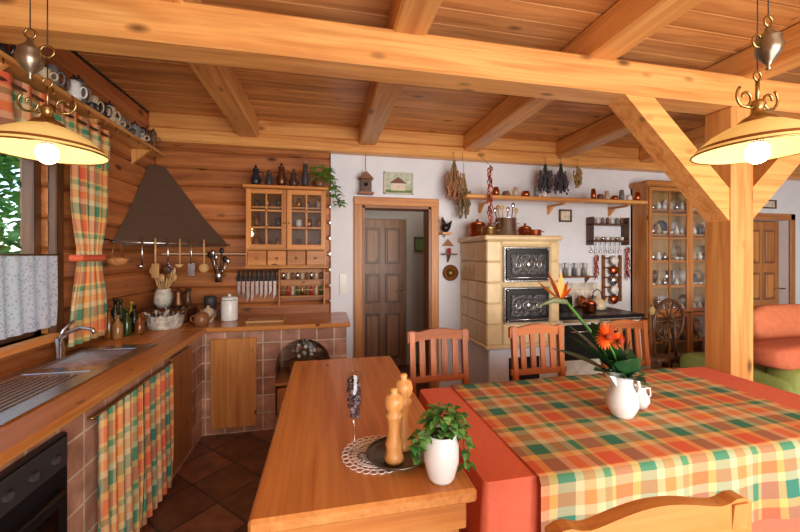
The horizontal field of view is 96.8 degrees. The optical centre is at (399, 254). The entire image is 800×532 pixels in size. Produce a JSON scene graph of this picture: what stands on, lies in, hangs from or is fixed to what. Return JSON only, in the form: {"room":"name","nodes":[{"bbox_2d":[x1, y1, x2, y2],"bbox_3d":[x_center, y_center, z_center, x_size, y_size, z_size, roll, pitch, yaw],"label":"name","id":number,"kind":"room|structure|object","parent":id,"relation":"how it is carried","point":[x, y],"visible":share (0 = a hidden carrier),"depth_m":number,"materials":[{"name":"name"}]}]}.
{"room":"traditional dwelling","nodes":[
{"label":"traditional dwelling","id":0,"kind":"room"},
{"bbox_2d":[0,44,156,374],"bbox_3d":[-1.798,0.086,0.336,0.180,2.828,6.600,0,0,-12],"label":"wall","id":1,"kind":"structure","parent":0,"point":[127,282],"depth_m":2.71,"materials":[{"name":"brown wood"}]},
{"bbox_2d":[0,158,68,358],"bbox_3d":[-2.002,-0.075,1.447,0.240,1.190,1.520,0,0,-12],"label":"window","id":2,"kind":"structure","parent":1,"relation":"in","point":[30,169],"depth_m":2.10,"materials":[{"name":"brown wood"}]},
{"bbox_2d":[0,254,59,339],"bbox_3d":[-1.912,0.207,1.456,0.020,0.426,1.400,0,0,-12],"label":"lace curtain","id":3,"kind":"object","parent":2,"relation":"hanging from","point":[28,282],"visible":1,"depth_m":1.92,"materials":[{"name":"white fabric"}]},
{"bbox_2d":[0,50,165,163],"bbox_3d":[-1.954,-0.845,1.948,0.180,0.150,2.620,0,0,-12],"label":"wall shelf","id":4,"kind":"object","parent":1,"relation":"attached to","point":[139,147],"visible":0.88,"depth_m":2.23,"materials":[{"name":"brown wood"}]},
{"bbox_2d":[0,71,110,170],"bbox_3d":[-1.854,-0.725,1.566,0.040,0.290,1.930,0,0,-12],"label":"window valance","id":5,"kind":"object","parent":4,"relation":"attached to","point":[10,87],"visible":0.54,"depth_m":1.87,"materials":[{"name":"fabric"}]},
{"bbox_2d":[68,164,107,346],"bbox_3d":[-2.019,-0.045,2.302,0.080,1.190,0.380,0,0,-12],"label":"window curtain","id":6,"kind":"object","parent":5,"relation":"hanging from","point":[88,183],"visible":0.94,"depth_m":2.28,"materials":[{"name":"fabric"}]},
{"bbox_2d":[0,43,160,147],"bbox_3d":[-1.927,-1.022,1.978,0.156,0.201,2.426,0,0,-12],"label":"mug collection","id":7,"kind":"object","parent":4,"relation":"on","point":[76,86],"visible":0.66,"depth_m":2.22,"materials":[{"name":"grey ceramic"}]},
{"bbox_2d":[104,238,131,265],"bbox_3d":[-2.088,-0.022,2.625,0.167,0.205,0.167,0,0,26],"label":"hanging basket","id":8,"kind":"object","parent":1,"relation":"attached to","point":[117,261],"visible":0.91,"depth_m":2.58,"materials":[{"name":"wicker"}]},
{"bbox_2d":[140,363,426,531],"bbox_3d":[2.365,1.550,1.624,8.900,0.100,7.800,0,0,-12],"label":"floor","id":9,"kind":"structure","parent":0,"point":[215,488],"depth_m":2.31,"materials":[{"name":"tile"}]},
{"bbox_2d":[0,312,349,531],"bbox_3d":[-1.097,1.050,1.858,1.818,0.900,3.490,0,0,-12],"label":"kitchen counter","id":10,"kind":"object","parent":9,"relation":"on","point":[229,376],"depth_m":2.71,"materials":[{"name":"wood"}]},
{"bbox_2d":[0,432,66,531],"bbox_3d":[-1.216,1.040,1.087,0.068,0.720,0.590,0,0,-12],"label":"oven","id":11,"kind":"object","parent":10,"relation":"in","point":[33,490],"visible":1,"depth_m":1.22,"materials":[{"name":"black metal"}]},
{"bbox_2d":[54,320,96,357],"bbox_3d":[-1.875,0.487,2.079,0.245,0.206,0.088,0,0,-1],"label":"faucet","id":12,"kind":"object","parent":10,"relation":"on","point":[59,350],"visible":1,"depth_m":2.05,"materials":[{"name":"metal"}]},
{"bbox_2d":[0,343,155,425],"bbox_3d":[-1.722,0.672,1.762,0.440,0.171,1.160,0,0,-12],"label":"sink","id":13,"kind":"object","parent":10,"relation":"in","point":[22,391],"visible":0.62,"depth_m":1.71,"materials":[{"name":"metal"}]},
{"bbox_2d":[103,307,114,338],"bbox_3d":[-2.093,0.489,2.553,0.064,0.220,0.064,0,0,-12],"label":"oil bottle","id":14,"kind":"object","parent":10,"relation":"on","point":[110,320],"visible":0.78,"depth_m":2.53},
{"bbox_2d":[111,298,120,320],"bbox_3d":[-2.109,0.459,2.631,0.064,0.280,0.064,0,0,-12],"label":"oil bottle","id":15,"kind":"object","parent":10,"relation":"on","point":[115,310],"visible":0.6,"depth_m":2.62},
{"bbox_2d":[112,315,122,339],"bbox_3d":[-2.018,0.514,2.538,0.064,0.170,0.064,0,0,-12],"label":"oil bottle","id":16,"kind":"object","parent":10,"relation":"on","point":[117,326],"visible":1,"depth_m":2.52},
{"bbox_2d":[97,385,143,531],"bbox_3d":[-1.353,1.085,1.722,0.032,0.770,0.390,0,0,-12],"label":"curtain","id":17,"kind":"object","parent":10,"relation":"hanging from","point":[120,427],"visible":1,"depth_m":1.72,"materials":[{"name":"fabric"}]},
{"bbox_2d":[121,308,131,336],"bbox_3d":[-2.029,0.499,2.638,0.064,0.200,0.064,0,0,-12],"label":"oil bottle","id":18,"kind":"object","parent":10,"relation":"on","point":[126,320],"visible":0.92,"depth_m":2.62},
{"bbox_2d":[130,304,138,331],"bbox_3d":[-2.094,0.494,2.798,0.064,0.210,0.064,0,0,-12],"label":"oil bottle","id":19,"kind":"object","parent":10,"relation":"on","point":[133,314],"visible":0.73,"depth_m":2.78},
{"bbox_2d":[134,314,144,334],"bbox_3d":[-1.981,0.524,2.699,0.064,0.150,0.064,0,0,-12],"label":"oil bottle","id":20,"kind":"object","parent":10,"relation":"on","point":[139,324],"visible":1,"depth_m":2.68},
{"bbox_2d":[142,363,173,525],"bbox_3d":[-1.435,1.085,2.109,0.032,0.770,0.380,0,0,-12],"label":"curtain","id":21,"kind":"object","parent":10,"relation":"hanging from","point":[158,404],"visible":1,"depth_m":2.10,"materials":[{"name":"fabric"}]},
{"bbox_2d":[149,263,176,307],"bbox_3d":[-2.125,0.272,3.190,0.221,0.395,0.150,0,0,-12],"label":"utensil crock","id":22,"kind":"object","parent":10,"relation":"on","point":[163,296],"visible":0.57,"depth_m":3.15,"materials":[{"name":"white ceramic"}]},
{"bbox_2d":[143,306,185,330],"bbox_3d":[-1.919,0.513,2.906,0.304,0.172,0.251,0,0,-12],"label":"bowl","id":23,"kind":"object","parent":10,"relation":"on","point":[167,320],"visible":1,"depth_m":2.82,"materials":[{"name":"beige"}]},
{"bbox_2d":[140,304,196,323],"bbox_3d":[-2.092,0.534,3.226,0.360,0.129,0.342,0,0,-12],"label":"bread box","id":24,"kind":"object","parent":10,"relation":"on","point":[190,310],"visible":0.2,"depth_m":3.14,"materials":[{"name":"brown wood"}]},
{"bbox_2d":[171,287,191,307],"bbox_3d":[-1.963,0.379,3.193,0.168,0.180,0.108,0,0,-12],"label":"coffee pot","id":25,"kind":"object","parent":24,"relation":"on","point":[178,300],"visible":0.96,"depth_m":3.16,"materials":[{"name":"orange metal"}]},
{"bbox_2d":[184,288,190,305],"bbox_3d":[-1.976,0.387,3.303,0.060,0.165,0.060,0,0,-12],"label":"wooden pepper mill","id":26,"kind":"object","parent":24,"relation":"on","point":[187,299],"visible":0.88,"depth_m":3.28,"materials":[{"name":"brown wood"}]},
{"bbox_2d":[190,309,215,325],"bbox_3d":[-1.684,0.531,3.023,0.176,0.135,0.120,0,0,19],"label":"teapot","id":27,"kind":"object","parent":10,"relation":"on","point":[201,318],"visible":1,"depth_m":2.99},
{"bbox_2d":[204,295,218,317],"bbox_3d":[-1.792,0.489,3.352,0.120,0.219,0.140,0,0,-12],"label":"food processor","id":28,"kind":"object","parent":10,"relation":"on","point":[210,300],"visible":0.6,"depth_m":3.32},
{"bbox_2d":[221,294,237,320],"bbox_3d":[-1.569,0.477,3.266,0.148,0.243,0.148,0,0,-12],"label":"canister","id":29,"kind":"object","parent":10,"relation":"on","point":[229,304],"visible":1,"depth_m":3.21,"materials":[{"name":"ceramic"}]},
{"bbox_2d":[245,316,285,323],"bbox_3d":[-1.212,0.589,3.219,0.320,0.021,0.200,0,0,-12],"label":"cutting board","id":30,"kind":"object","parent":10,"relation":"on","point":[254,319],"visible":1,"depth_m":3.16,"materials":[{"name":"brown wood"}]},
{"bbox_2d":[288,339,322,371],"bbox_3d":[-0.887,0.943,3.291,0.278,0.343,0.286,0,0,33],"label":"basket","id":31,"kind":"object","parent":10,"relation":"on","point":[311,347],"visible":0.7,"depth_m":3.29,"materials":[{"name":"wicker"}]},
{"bbox_2d":[248,356,476,531],"bbox_3d":[-0.218,1.075,1.579,0.604,0.850,1.340,0,0,-12],"label":"kitchen island","id":32,"kind":"object","parent":9,"relation":"on","point":[305,485],"visible":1,"depth_m":1.04,"materials":[{"name":"brown wood"}]},
{"bbox_2d":[341,435,392,474],"bbox_3d":[-0.076,0.647,1.159,0.230,0.004,0.229,0,0,-12],"label":"lace doily","id":33,"kind":"object","parent":32,"relation":"on","point":[358,462],"visible":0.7,"depth_m":1.13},
{"bbox_2d":[347,376,360,418],"bbox_3d":[-0.151,0.519,1.174,0.064,0.260,0.063,0,0,-12],"label":"champagne flute","id":34,"kind":"object","parent":33,"relation":"on","point":[353,384],"visible":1,"depth_m":1.16,"materials":[{"name":"clear glass"}]},
{"bbox_2d":[357,437,423,470],"bbox_3d":[-0.010,0.635,1.137,0.198,0.016,0.198,0,0,30],"label":"serving tray","id":35,"kind":"object","parent":33,"relation":"on","point":[375,452],"visible":0.52,"depth_m":1.11,"materials":[{"name":"grey metal"}]},
{"bbox_2d":[384,387,403,465],"bbox_3d":[-0.019,0.526,1.105,0.062,0.225,0.061,0,0,-12],"label":"pepper mill","id":36,"kind":"object","parent":35,"relation":"on","point":[393,401],"visible":1,"depth_m":1.08,"materials":[{"name":"brown wood"}]},
{"bbox_2d":[394,373,412,451],"bbox_3d":[0.012,0.516,1.178,0.062,0.245,0.061,0,0,-12],"label":"pepper mill","id":37,"kind":"object","parent":35,"relation":"on","point":[404,385],"visible":0.7,"depth_m":1.16,"materials":[{"name":"brown wood"}]},
{"bbox_2d":[407,402,476,485],"bbox_3d":[0.117,0.544,1.035,0.190,0.211,0.156,0,0,-12],"label":"ivy","id":38,"kind":"object","parent":32,"relation":"on","point":[439,446],"visible":1,"depth_m":1.00,"materials":[{"name":"green plant"}]},
{"bbox_2d":[407,328,469,394],"bbox_3d":[0.317,1.010,2.324,0.453,0.979,0.464,0,0,-12],"label":"dining chair","id":39,"kind":"object","parent":9,"relation":"on","point":[432,334],"visible":0.44,"depth_m":2.51,"materials":[{"name":"brown wood"}]},
{"bbox_2d":[458,235,562,383],"bbox_3d":[1.136,0.655,3.740,0.830,1.690,0.741,0,0,-12],"label":"stove","id":40,"kind":"object","parent":9,"relation":"on","point":[500,274],"visible":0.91,"depth_m":3.44,"materials":[{"name":"beige tile"}]},
{"bbox_2d":[466,219,485,236],"bbox_3d":[0.841,-0.291,3.857,0.186,0.200,0.226,0,0,41],"label":"copper pot","id":41,"kind":"object","parent":40,"relation":"on","point":[473,227],"visible":0.62,"depth_m":3.78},
{"bbox_2d":[478,223,499,234],"bbox_3d":[0.887,-0.256,3.540,0.219,0.130,0.156,0,0,-12],"label":"brass pot","id":42,"kind":"object","parent":40,"relation":"on","point":[485,230],"visible":0.84,"depth_m":3.48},
{"bbox_2d":[492,217,518,234],"bbox_3d":[1.113,-0.288,3.731,0.243,0.194,0.229,0,0,31],"label":"steel pot","id":43,"kind":"object","parent":40,"relation":"on","point":[506,225],"visible":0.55,"depth_m":3.63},
{"bbox_2d":[493,203,517,217],"bbox_3d":[1.114,-0.374,3.729,0.281,0.332,0.187,0,0,-12],"label":"ladle","id":44,"kind":"object","parent":43,"relation":"in","point":[501,207],"visible":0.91,"depth_m":3.72,"materials":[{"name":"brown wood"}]},
{"bbox_2d":[517,223,531,234],"bbox_3d":[1.379,-0.271,3.920,0.209,0.160,0.146,0,0,-12],"label":"copper pan","id":45,"kind":"object","parent":40,"relation":"on","point":[521,229],"visible":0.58,"depth_m":3.87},
{"bbox_2d":[508,323,565,380],"bbox_3d":[1.080,1.010,2.485,0.453,0.979,0.464,0,0,-12],"label":"dining chair","id":46,"kind":"object","parent":9,"relation":"on","point":[535,328],"visible":0.44,"depth_m":2.67,"materials":[{"name":"brown wood"}]},
{"bbox_2d":[557,282,646,376],"bbox_3d":[2.049,0.920,3.969,1.030,1.160,0.678,0,0,-12],"label":"range","id":47,"kind":"object","parent":9,"relation":"on","point":[574,366],"visible":0.36,"depth_m":3.68,"materials":[{"name":"ceramic"}]},
{"bbox_2d":[559,294,573,311],"bbox_3d":[1.801,0.505,3.958,0.243,0.220,0.229,0,0,31],"label":"stock pot","id":48,"kind":"object","parent":47,"relation":"on","point":[562,307],"visible":0.37,"depth_m":3.86,"materials":[{"name":"metal"}]},
{"bbox_2d":[580,298,598,311],"bbox_3d":[2.064,0.540,3.870,0.209,0.150,0.146,0,0,-12],"label":"pot","id":49,"kind":"object","parent":47,"relation":"on","point":[589,305],"visible":1,"depth_m":3.82,"materials":[{"name":"orange metal"}]},
{"bbox_2d":[591,289,607,309],"bbox_3d":[2.265,0.499,4.046,0.212,0.231,0.179,0,0,24],"label":"tea kettle","id":50,"kind":"object","parent":47,"relation":"on","point":[602,303],"visible":0.81,"depth_m":3.99,"materials":[{"name":"beige ceramic"}]},
{"bbox_2d":[598,319,650,373],"bbox_3d":[1.857,1.010,2.675,0.453,0.979,0.464,0,0,-12],"label":"dining chair","id":51,"kind":"object","parent":9,"relation":"on","point":[642,324],"visible":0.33,"depth_m":2.88,"materials":[{"name":"brown wood"}]},
{"bbox_2d":[545,490,751,531],"bbox_3d":[0.459,0.996,0.922,0.466,1.008,0.478,0,0,-12],"label":"dining chair","id":52,"kind":"object","parent":9,"relation":"on","point":[726,511],"visible":1,"depth_m":0.71,"materials":[{"name":"brown wood"}]},
{"bbox_2d":[648,298,684,368],"bbox_3d":[2.843,0.982,3.811,0.534,1.040,0.272,0,0,-12],"label":"wheel","id":53,"kind":"object","parent":9,"relation":"on","point":[652,310],"visible":0.94,"depth_m":3.75,"materials":[{"name":"brown wood"}]},
{"bbox_2d":[630,180,704,368],"bbox_3d":[3.558,0.300,4.491,1.300,2.400,0.277,0,0,-12],"label":"china cabinet","id":54,"kind":"object","parent":9,"relation":"on","point":[643,217],"visible":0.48,"depth_m":4.38,"materials":[{"name":"brown wood"}]},
{"bbox_2d":[652,197,704,367],"bbox_3d":[3.543,0.326,4.505,1.211,2.148,0.180,0,0,-12],"label":"china collection","id":55,"kind":"object","parent":54,"relation":"in","point":[660,277],"visible":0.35,"depth_m":4.53,"materials":[{"name":"white ceramic"}]},
{"bbox_2d":[607,95,799,380],"bbox_3d":[2.196,0.270,2.375,1.760,2.460,0.180,0,0,-12],"label":"timber post","id":56,"kind":"object","parent":9,"relation":"on","point":[728,198],"visible":0.64,"depth_m":2.29,"materials":[{"name":"brown wood"}]},
{"bbox_2d":[0,0,799,119],"bbox_3d":[2.206,-1.060,2.377,8.500,0.200,0.180,0,0,-12],"label":"ceiling beam","id":57,"kind":"structure","parent":56,"relation":"on","point":[184,31],"depth_m":1.80,"materials":[{"name":"wood"}]},
{"bbox_2d":[680,337,799,394],"bbox_3d":[3.873,1.090,3.292,2.220,0.820,0.920,0,0,-12],"label":"sofa","id":58,"kind":"object","parent":9,"relation":"on","point":[776,362],"visible":0.4,"depth_m":2.77,"materials":[{"name":"green fabric"}]},
{"bbox_2d":[753,304,799,341],"bbox_3d":[3.573,0.710,3.308,0.800,0.501,0.234,0,0,-12],"label":"sofa cushion","id":59,"kind":"object","parent":58,"relation":"on","point":[773,321],"visible":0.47,"depth_m":3.21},
{"bbox_3d":[1.154,1.125,1.772,1.950,0.750,0.810,0,0,-12],"label":"dining table","id":60,"kind":"object","parent":9,"relation":"on","visible":0},
{"bbox_2d":[419,367,799,531],"bbox_3d":[1.151,0.997,1.771,2.048,0.500,0.910,0,0,-12],"label":"tablecloth","id":61,"kind":"object","parent":60,"relation":"on","point":[508,499],"visible":0.28,"depth_m":1.28,"materials":[{"name":"fabric"}]},
{"bbox_2d":[451,368,799,531],"bbox_3d":[1.122,0.881,1.753,1.540,0.282,0.906,0,0,-12],"label":"plaid tablecloth","id":62,"kind":"object","parent":61,"relation":"on","point":[696,436],"visible":0.84,"depth_m":1.42,"materials":[{"name":"fabric"}]},
{"bbox_2d":[536,272,650,419],"bbox_3d":[0.867,0.407,1.612,0.498,0.662,0.269,0,0,10],"label":"jug","id":63,"kind":"object","parent":62,"relation":"on","point":[621,398],"visible":1,"depth_m":1.60,"materials":[{"name":"white ceramic"}]},
{"bbox_2d":[633,384,651,408],"bbox_3d":[1.173,0.688,1.726,0.096,0.100,0.083,0,0,25],"label":"creamer","id":64,"kind":"object","parent":62,"relation":"on","point":[644,399],"visible":0.57,"depth_m":1.70,"materials":[{"name":"white ceramic"}]},
{"bbox_2d":[365,210,422,363],"bbox_3d":[2.490,0.085,5.023,6.750,2.830,0.800,0,0,-12],"label":"wall","id":65,"kind":"structure","parent":0,"point":[414,220],"depth_m":4.89,"materials":[{"name":"paint"}]},
{"bbox_2d":[414,237,422,250],"bbox_3d":[0.283,-0.150,4.899,0.180,0.200,0.020,0,0,-12],"label":"print","id":66,"kind":"object","parent":65,"relation":"attached to","point":[418,241],"visible":0.57,"depth_m":4.89,"materials":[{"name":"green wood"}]},
{"bbox_2d":[70,0,799,147],"bbox_3d":[2.365,-1.380,1.624,8.900,0.100,7.800,0,0,-12],"label":"ceiling","id":67,"kind":"structure","parent":0,"point":[710,32],"depth_m":2.46,"materials":[{"name":"brown wood"}]},
{"bbox_2d":[0,0,109,164],"bbox_3d":[-1.342,-0.838,1.352,0.370,0.984,0.370,0,0,37],"label":"pendant lamp","id":68,"kind":"object","parent":67,"relation":"hanging from","point":[44,139],"visible":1,"depth_m":1.34,"materials":[{"name":"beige glass"}]},
{"bbox_2d":[158,0,258,137],"bbox_3d":[-0.816,-1.235,0.380,0.180,0.189,6.280,0,0,-12],"label":"joist","id":69,"kind":"object","parent":67,"relation":"attached to","point":[222,83],"depth_m":2.58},
{"bbox_2d":[359,0,441,144],"bbox_3d":[0.309,-1.235,0.617,0.180,0.189,6.280,0,0,-12],"label":"joist","id":70,"kind":"object","parent":67,"relation":"attached to","point":[416,17],"depth_m":2.39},
{"bbox_2d":[445,152,462,200],"bbox_3d":[0.581,-0.854,3.826,0.203,0.538,0.121,0,0,-4],"label":"dried flowers","id":71,"kind":"object","parent":67,"relation":"hanging from","point":[454,181],"visible":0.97,"depth_m":3.80,"materials":[{"name":"plant"}]},
{"bbox_2d":[456,155,470,218],"bbox_3d":[0.698,-0.756,3.845,0.182,0.726,0.109,0,0,-12],"label":"dried flowers","id":72,"kind":"object","parent":67,"relation":"hanging from","point":[461,203],"visible":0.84,"depth_m":3.82,"materials":[{"name":"plant"}]},
{"bbox_2d":[148,111,799,180],"bbox_3d":[1.821,-1.195,4.202,8.500,0.270,0.129,0,0,-12],"label":"ceiling beam","id":73,"kind":"structure","parent":67,"relation":"attached to","point":[172,128],"depth_m":3.72,"materials":[{"name":"wood"}]},
{"bbox_2d":[478,154,492,222],"bbox_3d":[0.898,-0.714,3.779,0.062,0.818,0.316,0,0,-12],"label":"garland","id":74,"kind":"object","parent":67,"relation":"hanging from","point":[491,168],"visible":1,"depth_m":3.65,"materials":[{"name":"plant"}]},
{"bbox_2d":[538,158,552,193],"bbox_3d":[1.653,-0.909,4.048,0.176,0.428,0.106,0,0,-12],"label":"bunch","id":75,"kind":"object","parent":67,"relation":"hanging from","point":[544,182],"visible":0.99,"depth_m":4.02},
{"bbox_2d":[554,158,568,194],"bbox_3d":[1.861,-0.913,4.090,0.189,0.439,0.110,0,0,-12],"label":"bunch","id":76,"kind":"object","parent":67,"relation":"hanging from","point":[561,184],"visible":1,"depth_m":4.08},
{"bbox_2d":[573,160,582,187],"bbox_3d":[2.071,-0.950,4.136,0.107,0.345,0.090,0,0,-42],"label":"bunch","id":77,"kind":"object","parent":67,"relation":"hanging from","point":[577,177],"visible":1,"depth_m":4.12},
{"bbox_2d":[464,0,702,151],"bbox_3d":[1.434,-1.235,0.855,0.180,0.189,6.280,0,0,-12],"label":"joist","id":78,"kind":"object","parent":67,"relation":"attached to","point":[627,23],"depth_m":1.97,"materials":[{"name":"wood"}]},
{"bbox_2d":[639,125,704,162],"bbox_3d":[3.685,-1.235,1.330,0.180,0.189,6.280,0,0,-12],"label":"joist","id":79,"kind":"object","parent":67,"relation":"attached to","point":[696,136],"depth_m":3.74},
{"bbox_2d":[557,22,799,157],"bbox_3d":[2.559,-1.235,1.093,0.180,0.189,6.280,0,0,-12],"label":"joist","id":80,"kind":"object","parent":67,"relation":"attached to","point":[743,63],"depth_m":2.40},
{"bbox_2d":[690,0,799,164],"bbox_3d":[1.259,-0.826,1.250,0.370,1.009,0.370,0,0,37],"label":"pendant lamp","id":81,"kind":"object","parent":67,"relation":"hanging from","point":[761,136],"visible":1,"depth_m":1.24,"materials":[{"name":"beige glass"}]},
{"bbox_2d":[155,144,799,387],"bbox_3d":[1.787,0.085,4.364,8.500,2.830,0.200,0,0,-12],"label":"wall","id":82,"kind":"structure","parent":0,"point":[212,178],"depth_m":3.82,"materials":[{"name":"paint"}]},
{"bbox_2d":[111,164,229,246],"bbox_3d":[-1.940,-0.460,3.110,0.684,0.760,0.702,0,0,-12],"label":"range hood","id":83,"kind":"object","parent":82,"relation":"attached to","point":[160,209],"visible":0.91,"depth_m":3.20,"materials":[{"name":"metal"}]},
{"bbox_2d":[135,237,208,277],"bbox_3d":[-1.933,0.025,3.042,0.085,0.331,0.575,0,0,32],"label":"hanging utensils","id":84,"kind":"object","parent":83,"relation":"hanging from","point":[167,269],"visible":1,"depth_m":3.01,"materials":[{"name":"metal"}]},
{"bbox_2d":[207,248,229,281],"bbox_3d":[-1.743,0.095,3.413,0.165,0.330,0.163,0,0,40],"label":"holder","id":85,"kind":"object","parent":82,"relation":"attached to","point":[218,273],"visible":1,"depth_m":3.39,"materials":[{"name":"metal"}]},
{"bbox_2d":[236,270,277,301],"bbox_3d":[-1.425,0.314,3.550,0.400,0.327,0.055,0,0,-12],"label":"rack","id":86,"kind":"object","parent":82,"relation":"attached to","point":[243,278],"visible":0.94,"depth_m":3.53,"materials":[{"name":"metal"}]},
{"bbox_2d":[242,184,328,268],"bbox_3d":[-1.095,-0.263,3.476,0.775,0.775,0.336,0,0,-12],"label":"upper cabinet","id":87,"kind":"object","parent":82,"relation":"attached to","point":[287,254],"visible":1,"depth_m":3.37,"materials":[{"name":"brown wood"}]},
{"bbox_2d":[251,165,263,183],"bbox_3d":[-1.378,-0.758,3.405,0.103,0.215,0.089,0,0,25],"label":"pitcher","id":88,"kind":"object","parent":87,"relation":"on","point":[255,179],"visible":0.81,"depth_m":3.38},
{"bbox_2d":[277,163,288,184],"bbox_3d":[-1.150,-0.773,3.461,0.089,0.245,0.103,0,0,41],"label":"jug","id":89,"kind":"object","parent":87,"relation":"on","point":[281,178],"visible":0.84,"depth_m":3.43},
{"bbox_2d":[253,195,320,244],"bbox_3d":[-1.100,-0.323,3.498,0.652,0.513,0.069,0,0,-12],"label":"glassware","id":90,"kind":"object","parent":87,"relation":"in","point":[298,200],"visible":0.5,"depth_m":3.47,"materials":[{"name":"clear glass"}]},
{"bbox_2d":[289,169,300,185],"bbox_3d":[-1.038,-0.749,3.485,0.083,0.195,0.096,0,0,41],"label":"jug","id":91,"kind":"object","parent":87,"relation":"on","point":[293,181],"visible":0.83,"depth_m":3.46,"materials":[{"name":"ceramic"}]},
{"bbox_2d":[302,164,310,185],"bbox_3d":[-0.931,-0.821,3.506,0.070,0.340,0.077,0,0,39],"label":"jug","id":92,"kind":"object","parent":87,"relation":"on","point":[305,178],"visible":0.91,"depth_m":3.48,"materials":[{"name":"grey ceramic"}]},
{"bbox_2d":[308,164,347,207],"bbox_3d":[-0.699,-0.665,3.464,0.401,0.412,0.214,0,0,0],"label":"pothos","id":93,"kind":"object","parent":87,"relation":"on","point":[320,182],"visible":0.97,"depth_m":3.46,"materials":[{"name":"green plant"}]},
{"bbox_2d":[278,268,324,305],"bbox_3d":[-0.991,0.320,3.600,0.450,0.360,0.135,0,0,-12],"label":"spice rack","id":94,"kind":"object","parent":82,"relation":"attached to","point":[291,282],"visible":1,"depth_m":3.61,"materials":[{"name":"brown wood"}]},
{"bbox_2d":[340,274,346,294],"bbox_3d":[-0.597,0.311,3.747,0.062,0.212,0.019,0,0,-12],"label":"light switch","id":95,"kind":"object","parent":82,"relation":"attached to","point":[343,277],"visible":1,"depth_m":3.74,"materials":[{"name":"white plastic"}]},
{"bbox_2d":[358,154,373,194],"bbox_3d":[-0.362,-0.850,3.745,0.160,0.420,0.117,0,0,-12],"label":"birdhouse","id":96,"kind":"object","parent":82,"relation":"attached to","point":[366,179],"visible":1,"depth_m":3.71,"materials":[{"name":"brown wood"}]},
{"bbox_2d":[354,196,438,388],"bbox_3d":[-0.049,0.440,3.958,0.940,2.120,0.235,0,0,-12],"label":"door frame","id":97,"kind":"structure","parent":82,"relation":"in","point":[429,207],"depth_m":3.90,"materials":[{"name":"brown wood"}]},
{"bbox_2d":[365,219,405,365],"bbox_3d":[-0.230,0.507,4.714,0.660,1.975,0.140,0,0,-12],"label":"door","id":98,"kind":"structure","parent":97,"relation":"in","point":[385,239],"depth_m":4.74,"materials":[{"name":"brown wood"}]},
{"bbox_2d":[384,172,412,194],"bbox_3d":[-0.015,-0.780,3.868,0.330,0.240,0.020,0,0,-12],"label":"wall picture","id":99,"kind":"object","parent":82,"relation":"attached to","point":[400,183],"visible":1,"depth_m":3.86},
{"bbox_2d":[439,217,451,236],"bbox_3d":[0.499,-0.306,3.926,0.150,0.222,0.117,0,0,-12],"label":"figurine","id":100,"kind":"object","parent":82,"relation":"attached to","point":[445,227],"visible":1,"depth_m":3.89,"materials":[{"name":"metal"}]},
{"bbox_2d":[441,239,456,261],"bbox_3d":[0.546,-0.050,3.947,0.160,0.260,0.097,0,0,-12],"label":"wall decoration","id":101,"kind":"object","parent":82,"relation":"attached to","point":[447,243],"visible":1,"depth_m":3.97,"materials":[{"name":"brown wood"}]},
{"bbox_2d":[443,265,457,280],"bbox_3d":[0.568,0.200,3.986,0.180,0.180,0.030,0,0,-12],"label":"wall plaque","id":102,"kind":"object","parent":82,"relation":"attached to","point":[450,272],"visible":1,"depth_m":3.98,"materials":[{"name":"brown wood"}]},
{"bbox_2d":[462,194,647,216],"bbox_3d":[1.739,-0.555,4.056,2.240,0.150,0.377,0,0,-12],"label":"shelf","id":103,"kind":"object","parent":82,"relation":"attached to","point":[560,201],"visible":0.97,"depth_m":3.92,"materials":[{"name":"brown wood"}]},
{"bbox_2d":[559,209,571,221],"bbox_3d":[2.001,-0.475,4.293,0.170,0.150,0.020,0,0,-12],"label":"framed print","id":104,"kind":"object","parent":82,"relation":"attached to","point":[565,215],"visible":1,"depth_m":4.29,"materials":[{"name":"brown wood"}]},
{"bbox_2d":[557,263,594,282],"bbox_3d":[2.103,0.218,4.270,0.480,0.244,0.107,0,0,-12],"label":"shelf","id":105,"kind":"object","parent":82,"relation":"attached to","point":[587,277],"visible":0.95,"depth_m":4.25,"materials":[{"name":"brown wood"}]},
{"bbox_2d":[586,217,629,252],"bbox_3d":[2.554,-0.240,4.361,0.520,0.440,0.117,0,0,-12],"label":"shelf","id":106,"kind":"object","parent":82,"relation":"attached to","point":[624,239],"visible":1,"depth_m":4.34,"materials":[{"name":"brown wood"}]},
{"bbox_2d":[602,255,621,303],"bbox_3d":[2.647,0.306,4.401,0.280,0.612,0.077,0,0,-12],"label":"rack","id":107,"kind":"object","parent":82,"relation":"attached to","point":[614,260],"visible":0.98,"depth_m":4.39,"materials":[{"name":"brown wood"}]},
{"bbox_2d":[625,245,629,280],"bbox_3d":[2.853,0.106,4.446,0.056,0.458,0.057,0,0,33],"label":"garland","id":108,"kind":"object","parent":82,"relation":"attached to","point":[628,248],"visible":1,"depth_m":4.44,"materials":[{"name":"plant"}]},
{"bbox_2d":[753,221,785,305],"bbox_3d":[5.168,0.507,5.047,0.680,1.975,0.140,0,0,-12],"label":"door","id":109,"kind":"structure","parent":82,"relation":"in","point":[766,288],"depth_m":5.08,"materials":[{"name":"brown wood"}]},
{"bbox_2d":[763,200,776,208],"bbox_3d":[5.161,-0.710,4.961,0.250,0.120,0.020,0,0,-12],"label":"framed print","id":110,"kind":"object","parent":82,"relation":"attached to","point":[771,204],"visible":0.66,"depth_m":4.97,"materials":[{"name":"brown wood"}]},
{"bbox_2d":[753,213,794,303],"bbox_3d":[5.186,0.460,4.964,0.880,2.080,0.030,0,0,-12],"label":"trim","id":111,"kind":"structure","parent":82,"relation":"attached to","point":[760,216],"depth_m":5.03,"materials":[{"name":"brown wood"}]},
{"label":"outside","id":112,"kind":"structure","parent":0,"visible":0},
{"bbox_3d":[-16.639,2.050,1.595,28.100,0.100,50.000,0,0,-12],"label":"lawn","id":113,"kind":"structure","parent":112,"visible":0},
{"bbox_2d":[0,153,20,253],"bbox_3d":[-7.965,-0.671,3.634,5.096,5.337,15.560,0,0,-14],"label":"trees","id":114,"kind":"object","parent":113,"relation":"on","point":[8,175],"visible":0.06,"depth_m":7.68,"materials":[{"name":"green plant"}]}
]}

